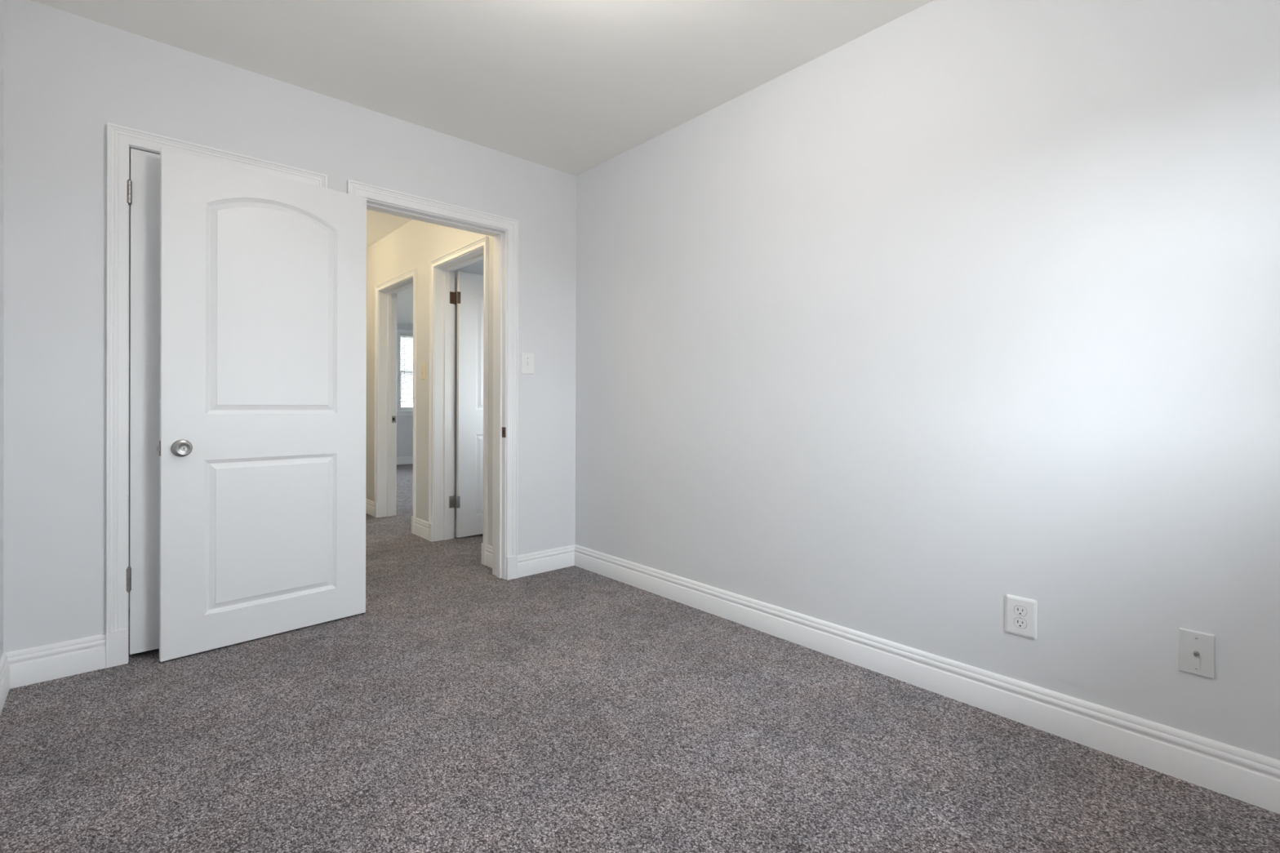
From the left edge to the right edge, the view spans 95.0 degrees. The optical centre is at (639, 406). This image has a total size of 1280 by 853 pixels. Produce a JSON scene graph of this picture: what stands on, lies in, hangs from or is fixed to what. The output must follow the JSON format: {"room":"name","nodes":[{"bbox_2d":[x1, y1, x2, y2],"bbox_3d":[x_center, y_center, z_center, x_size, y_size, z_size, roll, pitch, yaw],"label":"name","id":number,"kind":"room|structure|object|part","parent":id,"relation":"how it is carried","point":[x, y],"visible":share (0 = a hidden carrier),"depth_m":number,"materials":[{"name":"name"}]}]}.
{"room":"empty bedroom","nodes":[
{"label":"empty bedroom","id":0,"kind":"room"},
{"bbox_2d":[0,0,4,659],"bbox_3d":[-1.066,-0.303,0.667,0.120,2.640,3.618,0,0,-42],"label":"wall","id":1,"kind":"structure","parent":0,"point":[2,2],"depth_m":2.02,"materials":[{"name":"grey paint"}]},
{"bbox_2d":[0,653,9,714],"bbox_3d":[-1.069,0.934,0.771,0.017,0.126,3.468,0,0,-42],"label":"baseboard","id":2,"kind":"structure","parent":1,"relation":"attached to","point":[4,668],"depth_m":1.98,"materials":[{"name":"white paint"}]},
{"bbox_2d":[128,158,130,608],"bbox_3d":[-2.262,-0.322,2.730,1.090,2.620,0.752,0,0,-42],"label":"wall","id":3,"kind":"structure","parent":0,"point":[130,158],"depth_m":2.87,"materials":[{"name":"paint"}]},
{"bbox_2d":[3,0,576,653],"bbox_3d":[-1.358,-0.309,2.934,2.708,2.640,0.150,0,0,-42],"label":"wall","id":4,"kind":"structure","parent":0,"point":[67,76],"depth_m":2.22,"materials":[{"name":"grey paint"}]},
{"bbox_2d":[4,633,106,688],"bbox_3d":[-2.126,0.926,2.141,0.269,0.126,0.017,0,0,-42],"label":"baseboard","id":5,"kind":"structure","parent":4,"relation":"attached to","point":[28,666],"depth_m":2.14,"materials":[{"name":"white paint"}]},
{"bbox_2d":[126,148,159,654],"bbox_3d":[-1.749,-0.019,2.477,0.632,1.968,0.085,0,0,-42],"label":"door","id":6,"kind":"structure","parent":4,"relation":"in","point":[144,184],"depth_m":2.31,"materials":[{"name":"white paint"}]},
{"bbox_2d":[105,122,327,668],"bbox_3d":[-1.792,-0.042,2.533,0.757,2.064,0.171,0,0,-42],"label":"door frame","id":7,"kind":"structure","parent":4,"relation":"attached to","point":[120,139],"depth_m":2.25,"materials":[{"name":"white paint"}]},
{"bbox_2d":[156,146,366,662],"bbox_3d":[-1.586,-0.007,2.540,0.134,1.979,0.787,0,0,44],"label":"door","id":8,"kind":"structure","parent":4,"relation":"in","point":[261,448],"depth_m":2.48,"materials":[{"name":"white paint"}]},
{"bbox_3d":[-1.853,0.161,2.266,0.025,0.058,0.002,0,0,44],"label":"latch plate","id":9,"kind":"part","parent":8,"relation":"part of","materials":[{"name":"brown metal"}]},
{"bbox_3d":[-1.770,0.163,2.275,0.027,0.050,0.050,0,0,44],"label":"knob","id":10,"kind":"part","parent":8,"relation":"part of","materials":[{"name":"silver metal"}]},
{"bbox_3d":[-1.577,0.526,2.534,0.010,0.623,0.498,0,0,44],"label":"panel","id":11,"kind":"part","parent":8,"relation":"part of","materials":[{"name":"white paint"}]},
{"bbox_3d":[-1.572,-0.428,2.533,0.010,0.917,0.495,0,0,44],"label":"panel","id":12,"kind":"part","parent":8,"relation":"part of","materials":[{"name":"white paint"}]},
{"bbox_2d":[346,179,518,580],"bbox_3d":[-1.109,-0.043,3.158,0.917,2.067,0.192,0,0,-42],"label":"door frame","id":13,"kind":"structure","parent":4,"relation":"attached to","point":[504,231],"depth_m":3.37,"materials":[{"name":"white paint"}]},
{"bbox_3d":[-0.782,0.147,3.372,0.003,0.059,0.040,0,0,-42],"label":"strike plate","id":14,"kind":"part","parent":13,"relation":"part of","materials":[{"name":"brown metal"}]},
{"bbox_2d":[520,352,533,374],"bbox_3d":[-0.659,-0.254,3.449,0.089,0.124,0.016,0,0,-42],"label":"light switch","id":15,"kind":"object","parent":4,"relation":"attached to","point":[526,359],"visible":1,"depth_m":3.45,"materials":[{"name":"white plastic"}]},
{"bbox_2d":[517,544,574,577],"bbox_3d":[-0.559,0.929,3.543,0.421,0.126,0.017,0,0,-42],"label":"baseboard","id":16,"kind":"structure","parent":4,"relation":"attached to","point":[535,562],"depth_m":3.53,"materials":[{"name":"white paint"}]},
{"bbox_2d":[366,209,412,248],"bbox_3d":[-2.316,-1.522,4.406,1.062,0.100,3.332,0,0,-42],"label":"ceiling","id":17,"kind":"structure","parent":0,"point":[379,224],"depth_m":4.75,"materials":[{"name":"paint"}]},
{"bbox_2d":[396,323,413,457],"bbox_3d":[-4.142,-0.336,9.758,3.358,2.640,0.150,0,0,-42],"label":"wall","id":18,"kind":"structure","parent":0,"point":[404,423],"depth_m":9.84,"materials":[{"name":"grey paint"}]},
{"bbox_2d":[396,328,413,415],"bbox_3d":[-3.716,-0.570,10.106,1.034,1.440,0.178,0,0,-42],"label":"window","id":19,"kind":"structure","parent":18,"relation":"in","point":[400,411],"depth_m":9.78,"materials":[{"name":"white plastic"}]},
{"bbox_3d":[-3.685,0.076,10.070,1.034,0.022,0.078,0,0,-42],"label":"sill","id":20,"kind":"part","parent":19,"relation":"part of","materials":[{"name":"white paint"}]},
{"bbox_2d":[400,333,413,402],"bbox_3d":[-3.695,-0.645,10.083,0.852,1.141,0.036,0,0,-42],"label":"window blind","id":21,"kind":"object","parent":19,"relation":"attached to","point":[404,394],"visible":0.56,"depth_m":9.88,"materials":[{"name":"grey plastic"}]},
{"bbox_3d":[-3.699,-0.085,10.086,0.844,0.020,0.022,0,0,-42],"label":"rail","id":22,"kind":"part","parent":21,"relation":"part of","materials":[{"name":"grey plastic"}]},
{"bbox_3d":[-3.721,-0.281,10.112,0.856,0.648,0.025,0,0,-42],"label":"sash","id":23,"kind":"part","parent":19,"relation":"part of","materials":[{"name":"white plastic"}]},
{"bbox_2d":[396,456,413,464],"bbox_3d":[-4.073,0.901,9.714,3.112,0.126,0.017,0,0,-42],"label":"baseboard","id":24,"kind":"structure","parent":18,"relation":"attached to","point":[406,460],"depth_m":9.83,"materials":[{"name":"white paint"}]},
{"bbox_2d":[396,287,413,324],"bbox_3d":[-2.216,-1.469,7.718,3.212,0.200,5.750,0,0,-42],"label":"ceiling","id":25,"kind":"structure","parent":0,"point":[404,298],"depth_m":8.11,"materials":[{"name":"paint"}]},
{"bbox_2d":[365,219,493,546],"bbox_3d":[-3.024,-0.323,6.101,0.146,2.640,6.792,0,0,-42],"label":"wall","id":26,"kind":"structure","parent":0,"point":[415,243],"depth_m":4.50,"materials":[{"name":"paint"}]},
{"bbox_2d":[365,498,374,516],"bbox_3d":[-2.667,0.916,5.578,0.017,0.126,0.937,0,0,-42],"label":"baseboard","id":27,"kind":"structure","parent":26,"relation":"attached to","point":[369,504],"depth_m":5.33,"materials":[{"name":"white paint"}]},
{"bbox_2d":[373,268,417,533],"bbox_3d":[-1.985,-0.043,4.939,0.188,2.054,0.919,0,0,-42],"label":"door frame","id":28,"kind":"structure","parent":26,"relation":"attached to","point":[385,293],"depth_m":5.21,"materials":[{"name":"white paint"}]},
{"bbox_3d":[-2.214,0.113,5.281,0.036,0.062,0.003,0,0,-42],"label":"strike plate","id":29,"kind":"part","parent":28,"relation":"part of","materials":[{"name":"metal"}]},
{"bbox_3d":[-1.922,-0.043,4.995,0.021,2.054,0.917,0,0,-42],"label":"casing","id":30,"kind":"part","parent":28,"relation":"part of","materials":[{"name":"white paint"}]},
{"bbox_2d":[413,517,428,540],"bbox_3d":[-1.645,0.923,4.436,0.017,0.126,0.296,0,0,-42],"label":"baseboard","id":31,"kind":"structure","parent":26,"relation":"attached to","point":[420,526],"depth_m":4.44,"materials":[{"name":"white paint"}]},
{"bbox_2d":[421,364,425,379],"bbox_3d":[-1.644,-0.262,4.438,0.016,0.116,0.072,0,0,-42],"label":"light switch","id":32,"kind":"object","parent":26,"relation":"attached to","point":[423,366],"visible":1,"depth_m":4.43,"materials":[{"name":"beige plastic"}]},
{"bbox_2d":[428,235,488,565],"bbox_3d":[-1.189,-0.038,4.050,0.188,2.054,0.880,0,0,-42],"label":"door frame","id":33,"kind":"structure","parent":26,"relation":"attached to","point":[442,268],"depth_m":4.31,"materials":[{"name":"white paint"}]},
{"bbox_3d":[-1.127,-0.038,4.106,0.021,2.054,0.878,0,0,-42],"label":"casing","id":34,"kind":"part","parent":33,"relation":"part of","materials":[{"name":"white paint"}]},
{"bbox_2d":[448,271,484,537],"bbox_3d":[-1.102,-0.015,4.594,0.790,1.985,0.087,0,0,-40],"label":"door","id":35,"kind":"structure","parent":26,"relation":"in","point":[470,286],"depth_m":4.43,"materials":[{"name":"white paint"}]},
{"bbox_3d":[-1.082,0.521,4.620,0.463,0.623,0.010,0,0,-42],"label":"panel","id":36,"kind":"part","parent":35,"relation":"part of","materials":[{"name":"white paint"}]},
{"bbox_3d":[-1.077,-0.433,4.619,0.460,0.917,0.010,0,0,-42],"label":"panel","id":37,"kind":"part","parent":35,"relation":"part of","materials":[{"name":"white paint"}]},
{"bbox_2d":[484,544,492,568],"bbox_3d":[-0.892,0.928,3.595,0.017,0.126,0.204,0,0,-42],"label":"baseboard","id":38,"kind":"structure","parent":26,"relation":"attached to","point":[488,554],"depth_m":3.63,"materials":[{"name":"white paint"}]},
{"bbox_2d":[453,259,484,519],"bbox_3d":[-0.307,-0.312,5.508,3.112,2.640,0.100,0,0,-42],"label":"wall partition","id":39,"kind":"structure","parent":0,"point":[477,268],"depth_m":4.46,"materials":[{"name":"grey paint"}]},
{"bbox_2d":[453,520,456,537],"bbox_3d":[-0.719,0.925,5.067,1.912,0.126,0.017,0,0,-42],"label":"baseboard","id":40,"kind":"structure","parent":39,"relation":"attached to","point":[455,521],"depth_m":4.45,"materials":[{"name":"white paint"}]},
{"bbox_2d":[31,0,933,176],"bbox_3d":[-0.097,-1.502,1.527,2.708,0.120,3.618,0,0,-42],"label":"ceiling","id":41,"kind":"structure","parent":0,"point":[570,86],"depth_m":2.38,"materials":[{"name":"paint"}]},
{"bbox_2d":[0,463,1279,852],"bbox_3d":[-1.427,1.045,5.110,5.510,0.120,10.710,0,0,-42],"label":"floor","id":42,"kind":"structure","parent":0,"point":[468,708],"depth_m":1.71,"materials":[{"name":"carpet"}]},
{"bbox_2d":[575,0,1279,759],"bbox_3d":[0.805,-0.300,2.442,0.140,2.640,3.468,0,0,-42],"label":"wall","id":43,"kind":"structure","parent":0,"point":[959,307],"depth_m":1.97,"materials":[{"name":"grey paint"}]},
{"bbox_2d":[574,544,1279,814],"bbox_3d":[0.742,0.937,2.392,0.017,0.126,3.468,0,0,-42],"label":"baseboard","id":44,"kind":"structure","parent":43,"relation":"attached to","point":[1249,777],"depth_m":1.91,"materials":[{"name":"white paint"}]},
{"bbox_2d":[1004,594,1037,639],"bbox_3d":[1.214,0.670,1.872,0.008,0.124,0.089,0,0,-42],"label":"electrical outlet","id":45,"kind":"object","parent":43,"relation":"attached to","point":[1020,613],"visible":1,"depth_m":1.87,"materials":[{"name":"white plastic"}]},
{"bbox_2d":[1013,617,1026,628],"bbox_3d":[1.212,0.690,1.870,0.002,0.028,0.034,0,0,-42],"label":"receptacle","id":46,"kind":"object","parent":45,"relation":"attached to","point":[1019,623],"depth_m":1.87,"materials":[{"name":"white plastic"}]},
{"bbox_2d":[1013,605,1026,616],"bbox_3d":[1.212,0.651,1.870,0.002,0.028,0.034,0,0,-42],"label":"receptacle","id":47,"kind":"object","parent":45,"relation":"attached to","point":[1019,611],"depth_m":1.87,"materials":[{"name":"white plastic"}]},
{"bbox_2d":[1178,627,1215,678],"bbox_3d":[1.482,0.658,1.564,0.019,0.114,0.070,0,0,-42],"label":"cable wall plate","id":48,"kind":"object","parent":43,"relation":"attached to","point":[1196,649],"visible":1,"depth_m":1.56,"materials":[{"name":"grey plastic"}]}
]}

